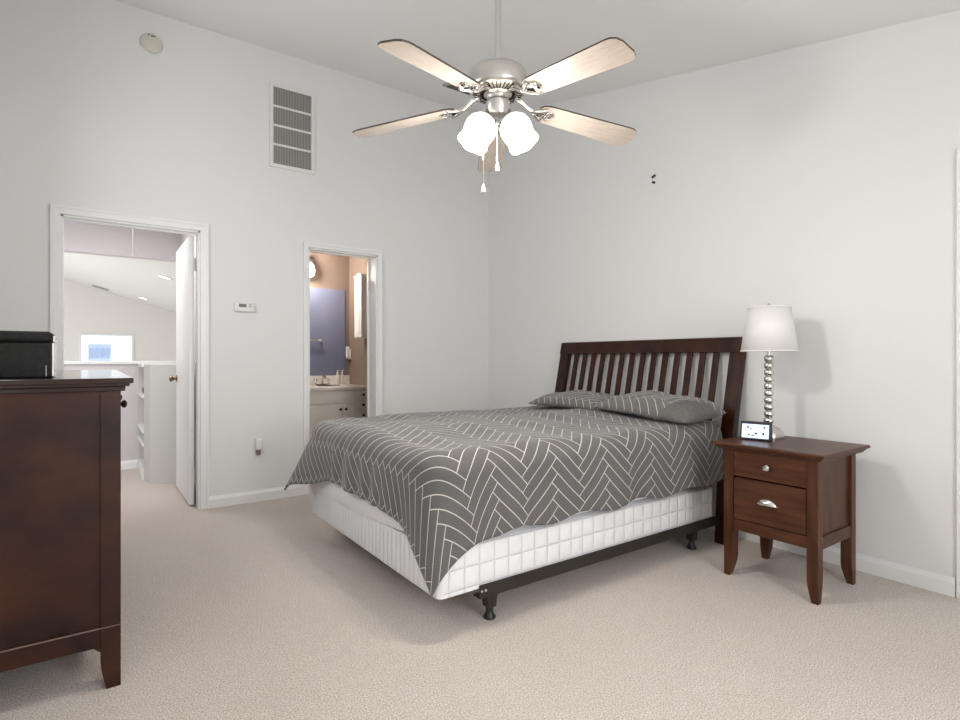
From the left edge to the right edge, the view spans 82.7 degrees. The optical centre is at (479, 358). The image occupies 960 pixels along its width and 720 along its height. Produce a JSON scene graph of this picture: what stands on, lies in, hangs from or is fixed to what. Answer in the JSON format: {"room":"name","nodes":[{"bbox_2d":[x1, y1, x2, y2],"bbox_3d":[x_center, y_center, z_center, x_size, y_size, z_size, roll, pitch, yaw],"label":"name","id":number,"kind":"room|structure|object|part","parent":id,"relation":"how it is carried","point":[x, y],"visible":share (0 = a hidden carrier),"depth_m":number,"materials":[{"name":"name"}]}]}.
{"room":"bedroom","nodes":[
{"label":"bedroom","id":0,"kind":"room"},
{"bbox_2d":[64,280,175,360],"bbox_3d":[-8.049,0.704,10.818,5.900,6.191,0.120,0,0,-35],"label":"wall","id":1,"kind":"structure","parent":0,"point":[90,310],"depth_m":11.17,"materials":[{"name":"white paint"}]},
{"bbox_2d":[79,333,133,360],"bbox_3d":[-7.593,0.045,11.092,0.920,1.090,0.080,0,0,-35],"label":"window","id":2,"kind":"structure","parent":1,"relation":"in","point":[80,334],"depth_m":11.11,"materials":[{"name":"white paint"}]},
{"bbox_2d":[64,252,175,311],"bbox_3d":[-6.072,-1.547,8.033,6.100,1.846,6.950,0,0,-35],"label":"ceiling","id":3,"kind":"structure","parent":0,"point":[130,278],"depth_m":8.73,"materials":[{"name":"white paint"}]},
{"bbox_2d":[92,285,108,290],"bbox_3d":[-7.359,-1.368,10.571,0.272,0.089,0.200,0,0,-35],"label":"ceiling vent","id":4,"kind":"object","parent":3,"relation":"in","point":[92,285],"visible":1,"depth_m":10.52,"materials":[{"name":"grey metal"}]},
{"bbox_2d":[157,274,172,279],"bbox_3d":[-4.524,-1.165,7.822,0.202,0.063,0.210,0,0,-35],"label":"recessed light","id":5,"kind":"object","parent":3,"relation":"in","point":[161,276],"visible":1,"depth_m":7.81,"materials":[{"name":"white paint"}]},
{"bbox_2d":[64,220,180,460],"bbox_3d":[-4.271,-0.130,4.976,2.700,2.460,0.120,0,0,-35],"label":"wall","id":6,"kind":"structure","parent":0,"point":[79,237],"depth_m":5.43,"materials":[{"name":"grey paint"}]},
{"bbox_2d":[64,361,175,363],"bbox_3d":[-4.271,0.040,4.976,2.700,0.031,0.170,0,0,-35],"label":"trim","id":7,"kind":"structure","parent":6,"relation":"on","point":[65,362],"depth_m":5.38,"materials":[{"name":"white paint"}]},
{"bbox_2d":[121,459,136,469],"bbox_3d":[-4.382,1.058,4.815,2.332,0.085,0.014,0,0,-35],"label":"baseboard","id":8,"kind":"structure","parent":6,"relation":"attached to","point":[127,464],"depth_m":5.44,"materials":[{"name":"white paint"}]},
{"bbox_2d":[181,234,195,362],"bbox_3d":[-2.570,-0.175,5.000,0.100,2.550,2.050,0,0,-35],"label":"wall","id":9,"kind":"structure","parent":0,"point":[184,237],"depth_m":4.93,"materials":[{"name":"grey paint"}]},
{"bbox_2d":[0,0,488,496],"bbox_3d":[-1.471,-0.732,4.449,3.985,3.663,0.120,0,0,-35],"label":"wall","id":10,"kind":"structure","parent":0,"point":[90,119],"depth_m":4.16,"materials":[{"name":"white paint"}]},
{"bbox_2d":[50,204,208,509],"bbox_3d":[-2.397,0.059,3.779,0.916,2.083,0.142,0,0,-35],"label":"trim","id":11,"kind":"structure","parent":10,"relation":"attached to","point":[200,230],"depth_m":3.96,"materials":[{"name":"white paint"}]},
{"bbox_2d":[139,33,162,55],"bbox_3d":[-2.277,-2.185,3.778,0.144,0.144,0.042,0,0,-35],"label":"smoke detector","id":12,"kind":"object","parent":10,"relation":"attached to","point":[150,43],"visible":1,"depth_m":3.77,"materials":[{"name":"white plastic"}]},
{"bbox_2d":[169,236,195,504],"bbox_3d":[-2.371,0.089,4.350,0.129,2.002,0.800,0,0,-35],"label":"door","id":13,"kind":"structure","parent":10,"relation":"in","point":[185,260],"depth_m":4.20,"materials":[{"name":"paint"},{"name":"brass"}]},
{"bbox_3d":[-2.568,0.170,4.628,0.129,0.062,0.062,0,0,-35],"label":"knob","id":14,"kind":"part","parent":13,"relation":"part of","materials":[{"name":"gold metal"}]},
{"bbox_2d":[234,302,254,312],"bbox_3d":[-1.785,-0.390,4.136,0.152,0.076,0.028,0,0,-35],"label":"thermostat","id":15,"kind":"object","parent":10,"relation":"attached to","point":[238,306],"visible":1,"depth_m":4.12,"materials":[{"name":"white plastic"}]},
{"bbox_2d":[209,484,303,508],"bbox_3d":[-1.708,1.058,4.199,0.693,0.085,0.014,0,0,-35],"label":"baseboard","id":16,"kind":"structure","parent":10,"relation":"attached to","point":[294,490],"depth_m":4.18,"materials":[{"name":"white paint"}]},
{"bbox_2d":[253,438,262,453],"bbox_3d":[-1.709,0.675,4.202,0.076,0.120,0.009,0,0,-35],"label":"wall outlet","id":17,"kind":"object","parent":10,"relation":"attached to","point":[254,449],"visible":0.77,"depth_m":4.18,"materials":[{"name":"white plastic"}]},
{"bbox_2d":[255,438,262,454],"bbox_3d":[-1.695,0.676,4.179,0.050,0.124,0.042,0,0,-35],"label":"plug","id":18,"kind":"object","parent":10,"relation":"attached to","point":[258,442],"visible":1,"depth_m":4.16,"materials":[{"name":"white plastic"}]},
{"bbox_2d":[269,81,314,174],"bbox_3d":[-1.496,-1.831,4.351,0.358,0.662,0.012,0,0,-35],"label":"air vent","id":19,"kind":"object","parent":10,"relation":"in","point":[291,110],"visible":1,"depth_m":4.35,"materials":[{"name":"white plastic"}]},
{"bbox_2d":[303,241,382,494],"bbox_3d":[-1.177,0.078,4.645,0.690,2.044,0.142,0,0,-35],"label":"trim","id":20,"kind":"structure","parent":10,"relation":"attached to","point":[376,262],"depth_m":4.67,"materials":[{"name":"white paint"}]},
{"bbox_2d":[367,259,369,416],"bbox_3d":[-1.049,0.100,5.158,0.034,1.980,0.591,0,0,-13],"label":"door","id":21,"kind":"structure","parent":10,"relation":"in","point":[368,263],"depth_m":4.90,"materials":[{"name":"white paint"}]},
{"bbox_2d":[310,252,348,375],"bbox_3d":[-2.166,-0.150,6.029,1.670,2.500,0.100,0,0,-35],"label":"wall","id":22,"kind":"structure","parent":0,"point":[331,271],"depth_m":6.31,"materials":[{"name":"brown paint"}]},
{"bbox_2d":[310,259,314,276],"bbox_3d":[-2.157,-1.012,5.869,0.780,0.215,0.166,0,0,-35],"label":"vanity light","id":23,"kind":"object","parent":22,"relation":"attached to","point":[312,268],"visible":0.08,"depth_m":6.01,"materials":[{"name":"white glass"}]},
{"bbox_2d":[310,288,344,375],"bbox_3d":[-2.092,-0.303,6.014,1.255,0.993,0.006,0,0,-35],"label":"vanity mirror","id":24,"kind":"object","parent":22,"relation":"attached to","point":[327,306],"visible":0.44,"depth_m":6.25,"materials":[{"name":"blue mirror"}]},
{"bbox_2d":[310,375,349,384],"bbox_3d":[-2.074,0.246,6.018,1.328,0.102,0.020,0,0,-35],"label":"backsplash","id":25,"kind":"structure","parent":22,"relation":"attached to","point":[346,377],"depth_m":6.24,"materials":[{"name":"white stone"}]},
{"bbox_2d":[349,257,369,385],"bbox_3d":[-1.040,-0.150,5.798,0.100,2.500,1.580,0,0,-35],"label":"wall","id":26,"kind":"structure","parent":0,"point":[358,346],"depth_m":6.26,"materials":[{"name":"brown paint"}]},
{"bbox_2d":[346,346,350,358],"bbox_3d":[-1.538,-0.065,6.364,0.053,0.150,0.060,0,0,-35],"label":"night light","id":27,"kind":"object","parent":26,"relation":"attached to","point":[348,351],"visible":1,"depth_m":6.35,"materials":[{"name":"white plastic"}]},
{"bbox_2d":[354,273,366,337],"bbox_3d":[-1.285,-0.578,5.949,0.120,0.705,0.210,0,0,-35],"label":"upper cabinet","id":28,"kind":"object","parent":26,"relation":"attached to","point":[360,281],"visible":0.92,"depth_m":5.87,"materials":[{"name":"white paint"}]},
{"bbox_3d":[-1.323,-0.555,5.922,0.019,0.650,0.190,0,0,-35],"label":"door","id":29,"kind":"part","parent":28,"relation":"part of","materials":[{"name":"white paint"}]},
{"bbox_3d":[-1.285,-0.907,5.949,0.120,0.045,0.210,0,0,-35],"label":"crown","id":30,"kind":"part","parent":28,"relation":"part of","materials":[{"name":"white paint"}]},
{"bbox_2d":[0,468,959,719],"bbox_3d":[-0.852,1.160,2.424,5.320,0.120,8.240,0,0,-35],"label":"floor","id":31,"kind":"structure","parent":0,"point":[260,610],"depth_m":2.13,"materials":[{"name":"carpet"}]},
{"bbox_2d":[0,370,133,688],"bbox_3d":[-1.885,0.583,2.352,0.573,1.035,1.692,0,0,-35],"label":"dresser","id":32,"kind":"object","parent":31,"relation":"on","point":[60,434],"visible":1,"depth_m":1.75,"materials":[{"name":"brown wood"}]},
{"bbox_2d":[0,330,56,377],"bbox_3d":[-1.617,-0.013,1.829,0.309,0.155,0.191,0,0,-35],"label":"storage box","id":33,"kind":"object","parent":32,"relation":"on","point":[23,354],"visible":1,"depth_m":1.80,"materials":[{"name":"black leather"}]},
{"bbox_3d":[-1.619,-0.072,1.827,0.302,0.037,0.191,0,0,-35],"label":"lid","id":34,"kind":"part","parent":33,"relation":"part of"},
{"bbox_3d":[-1.495,-0.009,1.916,0.006,0.136,0.177,0,0,-35],"label":"plate","id":35,"kind":"part","parent":33,"relation":"part of","materials":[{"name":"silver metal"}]},
{"bbox_3d":[-1.431,0.502,1.700,0.414,0.795,0.014,0,0,-35],"label":"panel","id":36,"kind":"part","parent":32,"relation":"part of","materials":[{"name":"brown wood"}]},
{"bbox_3d":[-1.249,0.603,1.843,0.056,0.995,0.056,0,0,-35],"label":"leg","id":37,"kind":"part","parent":32,"relation":"part of","materials":[{"name":"brown wood"}]},
{"bbox_3d":[-1.331,0.169,2.027,0.032,0.030,0.030,0,0,-35],"label":"knob","id":38,"kind":"part","parent":32,"relation":"part of","materials":[{"name":"brown metal"}]},
{"bbox_2d":[137,364,195,483],"bbox_3d":[-2.986,0.576,5.162,0.380,1.048,1.055,0,0,-35],"label":"cubby shelf","id":39,"kind":"object","parent":31,"relation":"on","point":[156,463],"visible":0.77,"depth_m":4.79,"materials":[{"name":"grey paint"}]},
{"bbox_3d":[-3.125,0.666,5.293,0.305,0.028,0.670,0,0,-35],"label":"shelf","id":40,"kind":"part","parent":39,"relation":"part of","materials":[{"name":"white paint"}]},
{"bbox_3d":[-3.125,0.786,5.293,0.305,0.028,0.670,0,0,-35],"label":"shelf","id":41,"kind":"part","parent":39,"relation":"part of","materials":[{"name":"white paint"}]},
{"bbox_3d":[-3.125,1.055,5.293,0.305,0.090,0.670,0,0,-35],"label":"shelf","id":42,"kind":"part","parent":39,"relation":"part of","materials":[{"name":"white paint"}]},
{"bbox_3d":[-3.389,0.578,5.495,0.082,1.045,0.045,0,0,-35],"label":"panel","id":43,"kind":"part","parent":39,"relation":"part of","materials":[{"name":"grey paint"}]},
{"bbox_2d":[473,337,746,619],"bbox_3d":[0.367,0.483,3.405,1.954,1.234,1.606,0,0,-35],"label":"frame","id":44,"kind":"object","parent":31,"relation":"on","point":[488,592],"visible":0.53,"depth_m":3.41,"materials":[{"name":"brown wood"}]},
{"bbox_3d":[0.040,1.018,2.316,0.059,0.065,0.044,0,0,-35],"label":"leg","id":45,"kind":"part","parent":44,"relation":"part of","materials":[{"name":"grey paint"}]},
{"bbox_2d":[312,486,711,599],"bbox_3d":[0.172,0.855,3.301,1.905,0.194,1.525,0,0,-35],"label":"box spring","id":46,"kind":"object","parent":44,"relation":"on","point":[516,551],"visible":0.52,"depth_m":2.55,"materials":[{"name":"white fabric"}]},
{"bbox_2d":[310,480,644,531],"bbox_3d":[0.163,0.608,3.295,1.927,0.385,1.517,0,0,-35],"label":"mattress","id":47,"kind":"object","parent":46,"relation":"on","point":[335,492],"visible":0.18,"depth_m":2.79,"materials":[{"name":"white fabric"}]},
{"bbox_2d":[284,405,723,596],"bbox_3d":[0.106,0.634,3.331,2.070,0.583,1.757,0,0,-35],"label":"duvet","id":48,"kind":"object","parent":47,"relation":"on","point":[456,481],"visible":0.95,"depth_m":2.57,"materials":[{"name":"grey fabric"}]},
{"bbox_2d":[528,390,613,410],"bbox_3d":[0.723,0.294,3.972,0.419,0.126,0.732,0,0,-35],"label":"pillow","id":49,"kind":"object","parent":48,"relation":"on","point":[581,399],"visible":0.86,"depth_m":3.84,"materials":[{"name":"grey fabric"}]},
{"bbox_2d":[593,390,725,423],"bbox_3d":[1.101,0.290,3.413,0.435,0.175,0.731,0,0,-35],"label":"pillow","id":50,"kind":"object","parent":48,"relation":"on","point":[652,404],"visible":1,"depth_m":3.21,"materials":[{"name":"grey fabric"}]},
{"bbox_3d":[0.652,0.522,4.502,0.218,1.155,0.082,0,0,-35],"label":"headboard post","id":51,"kind":"part","parent":44,"relation":"part of","materials":[{"name":"brown wood"}]},
{"bbox_3d":[0.701,0.960,2.762,1.755,0.056,0.047,0,0,-35],"label":"rail","id":52,"kind":"part","parent":44,"relation":"part of","materials":[{"name":"grey paint"}]},
{"bbox_3d":[1.148,-0.086,3.942,0.056,0.096,1.578,0,0,-35],"label":"rail","id":53,"kind":"part","parent":44,"relation":"part of","materials":[{"name":"brown wood"}]},
{"bbox_3d":[1.227,1.018,3.158,0.059,0.065,0.044,0,0,-35],"label":"leg","id":54,"kind":"part","parent":44,"relation":"part of","materials":[{"name":"grey paint"}]},
{"bbox_3d":[1.513,0.522,3.289,0.218,1.155,0.082,0,0,-35],"label":"headboard post","id":55,"kind":"part","parent":44,"relation":"part of","materials":[{"name":"brown wood"}]},
{"bbox_2d":[711,436,869,604],"bbox_3d":[1.555,0.762,2.747,0.510,0.675,0.536,0,0,-35],"label":"nightstand","id":56,"kind":"object","parent":31,"relation":"on","point":[797,491],"visible":0.99,"depth_m":2.60,"materials":[{"name":"brown wood"}]},
{"bbox_3d":[1.282,0.777,2.784,0.048,0.645,0.048,0,0,-35],"label":"leg","id":57,"kind":"part","parent":56,"relation":"part of","materials":[{"name":"brown wood"}]},
{"bbox_2d":[740,421,772,441],"bbox_3d":[1.441,0.377,2.842,0.146,0.096,0.058,0,0,41],"label":"digital clock","id":58,"kind":"object","parent":56,"relation":"on","point":[750,430],"visible":1,"depth_m":2.82,"materials":[{"name":"black plastic"}]},
{"bbox_3d":[1.366,0.523,2.600,0.032,0.033,0.033,0,0,-35],"label":"knob","id":59,"kind":"part","parent":56,"relation":"part of","materials":[{"name":"silver metal"}]},
{"bbox_3d":[1.572,0.777,2.989,0.048,0.645,0.048,0,0,-35],"label":"leg","id":60,"kind":"part","parent":56,"relation":"part of","materials":[{"name":"brown wood"}]},
{"bbox_3d":[1.366,0.686,2.601,0.024,0.032,0.096,0,0,-35],"label":"cup pull","id":61,"kind":"part","parent":56,"relation":"part of","materials":[{"name":"silver metal"}]},
{"bbox_2d":[740,303,798,438],"bbox_3d":[1.561,0.062,2.945,0.281,0.725,0.281,0,0,0],"label":"table lamp","id":62,"kind":"object","parent":56,"relation":"on","point":[768,328],"visible":0.91,"depth_m":2.86,"materials":[{"name":"white fabric"}]},
{"bbox_3d":[1.561,0.142,2.945,0.052,0.422,0.052,0,0,-35],"label":"stem","id":63,"kind":"part","parent":62,"relation":"part of","materials":[{"name":"silver metal"}]},
{"bbox_3d":[1.561,-0.158,2.945,0.278,0.240,0.278,0,0,-35],"label":"lamp shade","id":64,"kind":"part","parent":62,"relation":"part of","materials":[{"name":"white fabric"}]},
{"bbox_3d":[1.561,-0.275,2.945,0.214,0.008,0.214,0,0,-35],"label":"shade trim","id":65,"kind":"part","parent":62,"relation":"part of","materials":[{"name":"white fabric"}]},
{"bbox_3d":[1.561,-0.042,2.945,0.281,0.007,0.281,0,0,-35],"label":"shade trim","id":66,"kind":"part","parent":62,"relation":"part of","materials":[{"name":"white fabric"}]},
{"bbox_3d":[1.385,0.700,2.614,0.017,0.206,0.340,0,0,-35],"label":"drawer","id":67,"kind":"part","parent":56,"relation":"part of","materials":[{"name":"brown wood"}]},
{"bbox_3d":[1.385,0.524,2.614,0.016,0.127,0.346,0,0,-35],"label":"drawer","id":68,"kind":"part","parent":56,"relation":"part of","materials":[{"name":"brown wood"}]},
{"bbox_3d":[1.512,0.777,2.461,0.048,0.645,0.048,0,0,-35],"label":"leg","id":69,"kind":"part","parent":56,"relation":"part of","materials":[{"name":"brown wood"}]},
{"bbox_3d":[1.648,0.632,2.552,0.340,0.355,0.014,0,0,-35],"label":"panel","id":70,"kind":"part","parent":56,"relation":"part of","materials":[{"name":"brown wood"}]},
{"bbox_3d":[1.801,0.777,2.667,0.048,0.645,0.048,0,0,-35],"label":"leg","id":71,"kind":"part","parent":56,"relation":"part of","materials":[{"name":"brown wood"}]},
{"bbox_2d":[115,0,959,113],"bbox_3d":[0.320,-1.799,1.926,3.985,1.468,6.070,0,0,-35],"label":"ceiling","id":72,"kind":"structure","parent":0,"point":[668,38],"depth_m":3.36,"materials":[{"name":"white paint"}]},
{"bbox_2d":[442,83,469,94],"bbox_3d":[-0.133,-2.270,4.590,0.320,0.052,0.178,0,0,-35],"label":"ceiling vent","id":73,"kind":"object","parent":72,"relation":"in","point":[448,85],"visible":0.24,"depth_m":4.56,"materials":[{"name":"grey metal"}]},
{"bbox_2d":[352,0,636,193],"bbox_3d":[0.106,-1.257,2.234,1.263,1.164,1.225,0,0,-35],"label":"ceiling fan","id":74,"kind":"object","parent":72,"relation":"hanging from","point":[497,82],"visible":1,"depth_m":2.18,"materials":[{"name":"silver metal"}]},
{"bbox_3d":[-0.329,-1.028,2.382,0.474,0.032,0.131,-6,-2,16],"label":"blade","id":75,"kind":"part","parent":74,"relation":"part of","materials":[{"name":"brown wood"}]},
{"bbox_3d":[-0.161,-1.028,1.918,0.131,0.032,0.474,0,6,34],"label":"blade","id":76,"kind":"part","parent":74,"relation":"part of","materials":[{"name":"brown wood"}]},
{"bbox_3d":[-0.013,-0.925,2.231,0.159,0.157,0.141,0,0,-35],"label":"glass globe","id":77,"kind":"part","parent":74,"relation":"part of","materials":[{"name":"white glass"}]},
{"bbox_3d":[0.026,-0.871,2.240,0.033,0.351,0.004,0,0,-35],"label":"pull chain","id":78,"kind":"part","parent":74,"relation":"part of","materials":[{"name":"silver metal"}]},
{"bbox_3d":[0.059,-1.028,2.686,0.131,0.032,0.474,0,-6,-2],"label":"blade","id":79,"kind":"part","parent":74,"relation":"part of","materials":[{"name":"brown wood"}]},
{"bbox_3d":[0.070,-0.902,2.236,0.003,0.235,0.003,0,0,32],"label":"pull chain","id":80,"kind":"part","parent":74,"relation":"part of","materials":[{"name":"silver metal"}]},
{"bbox_3d":[0.074,-1.491,2.266,0.025,0.582,0.025,0,0,-35],"label":"down rod","id":81,"kind":"part","parent":74,"relation":"part of","materials":[{"name":"silver metal"}]},
{"bbox_3d":[0.161,-0.925,2.229,0.146,0.157,0.158,0,0,-35],"label":"glass globe","id":82,"kind":"part","parent":74,"relation":"part of","materials":[{"name":"white glass"}]},
{"bbox_3d":[0.332,-1.028,1.935,0.131,0.032,0.474,0,6,-38],"label":"blade","id":83,"kind":"part","parent":74,"relation":"part of","materials":[{"name":"brown wood"}]},
{"bbox_3d":[0.468,-1.028,2.410,0.474,0.032,0.131,6,-2,-20],"label":"blade","id":84,"kind":"part","parent":74,"relation":"part of","materials":[{"name":"brown wood"}]},
{"bbox_2d":[489,10,959,577],"bbox_3d":[1.896,-0.707,3.044,0.120,3.613,6.070,0,0,-35],"label":"wall","id":85,"kind":"structure","parent":0,"point":[818,180],"depth_m":3.15,"materials":[{"name":"white paint"}]},
{"bbox_2d":[706,516,955,596],"bbox_3d":[1.138,1.058,3.996,0.014,0.085,3.640,0,0,-35],"label":"baseboard","id":86,"kind":"structure","parent":85,"relation":"attached to","point":[942,584],"depth_m":2.72,"materials":[{"name":"white paint"}]},
{"bbox_2d":[956,148,959,598],"bbox_3d":[2.452,0.068,2.143,0.016,2.065,0.896,0,0,-35],"label":"trim","id":87,"kind":"structure","parent":85,"relation":"attached to","point":[957,149],"depth_m":2.50,"materials":[{"name":"white paint"}]},
{"bbox_3d":[-1.721,1.160,5.376,1.700,0.120,1.680,0,0,-35],"label":"floor","id":88,"kind":"structure","parent":0,"visible":0},
{"bbox_2d":[310,389,366,437],"bbox_3d":[-1.897,0.718,5.785,1.306,0.765,0.601,0,0,-35],"label":"vanity cabinet","id":89,"kind":"object","parent":88,"relation":"on","point":[331,404],"visible":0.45,"depth_m":5.74,"materials":[{"name":"white paint"}]},
{"bbox_3d":[-1.616,0.735,5.668,0.370,0.490,0.026,0,0,-35],"label":"door","id":90,"kind":"part","parent":89,"relation":"part of","materials":[{"name":"white paint"}]},
{"bbox_2d":[310,375,366,390],"bbox_3d":[-1.910,0.264,5.787,1.328,0.138,0.588,0,0,-35],"label":"countertop","id":91,"kind":"structure","parent":89,"relation":"on","point":[346,386],"depth_m":6.02,"materials":[{"name":"white stone"}]},
{"bbox_2d":[314,376,330,384],"bbox_3d":[-1.736,0.243,6.053,0.194,0.108,0.132,0,0,-35],"label":"bathroom faucet","id":92,"kind":"object","parent":91,"relation":"on","point":[328,379],"visible":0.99,"depth_m":6.08,"materials":[{"name":"silver metal"}]},
{"bbox_2d":[335,370,339,384],"bbox_3d":[-1.622,0.213,6.218,0.048,0.167,0.069,0,0,-35],"label":"soap bottle","id":93,"kind":"object","parent":91,"relation":"on","point":[337,377],"visible":0.96,"depth_m":6.21,"materials":[{"name":"white plastic"}]},
{"bbox_2d":[340,370,343,383],"bbox_3d":[-1.578,0.213,6.249,0.048,0.167,0.069,0,0,-35],"label":"soap bottle","id":94,"kind":"object","parent":91,"relation":"on","point":[341,375],"visible":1,"depth_m":6.24,"materials":[{"name":"white plastic"}]},
{"bbox_3d":[-1.402,0.735,5.820,0.135,0.490,0.026,0,0,-35],"label":"door","id":95,"kind":"part","parent":89,"relation":"part of","materials":[{"name":"white paint"}]},
{"bbox_3d":[-1.277,0.772,5.908,0.140,0.415,0.026,0,0,-35],"label":"drawer","id":96,"kind":"part","parent":89,"relation":"part of","materials":[{"name":"white paint"}]},
{"bbox_3d":[-1.277,0.502,5.908,0.140,0.095,0.026,0,0,-35],"label":"drawer","id":97,"kind":"part","parent":89,"relation":"part of","materials":[{"name":"white paint"}]},
{"bbox_3d":[-1.277,0.393,5.908,0.140,0.095,0.026,0,0,-35],"label":"drawer","id":98,"kind":"part","parent":89,"relation":"part of","materials":[{"name":"white paint"}]},
{"bbox_3d":[-3.712,-1.410,4.190,2.900,0.100,2.050,0,0,-35],"label":"ceiling","id":99,"kind":"structure","parent":0,"visible":0},
{"bbox_2d":[132,228,133,257],"bbox_3d":[-3.023,-1.117,4.746,0.020,0.485,0.020,0,0,-35],"label":"pull cord","id":100,"kind":"object","parent":99,"relation":"hanging from","point":[132,228],"visible":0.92,"depth_m":4.74,"materials":[{"name":"grey plastic"}]},
{"label":"outside","id":101,"kind":"structure","parent":0,"visible":0},
{"bbox_2d":[87,343,112,360],"bbox_3d":[-11.310,1.690,16.198,0.570,4.220,3.530,0,0,-35],"label":"house","id":102,"kind":"structure","parent":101,"point":[96,351],"depth_m":14.78,"materials":[{"name":"blue"}]}
]}

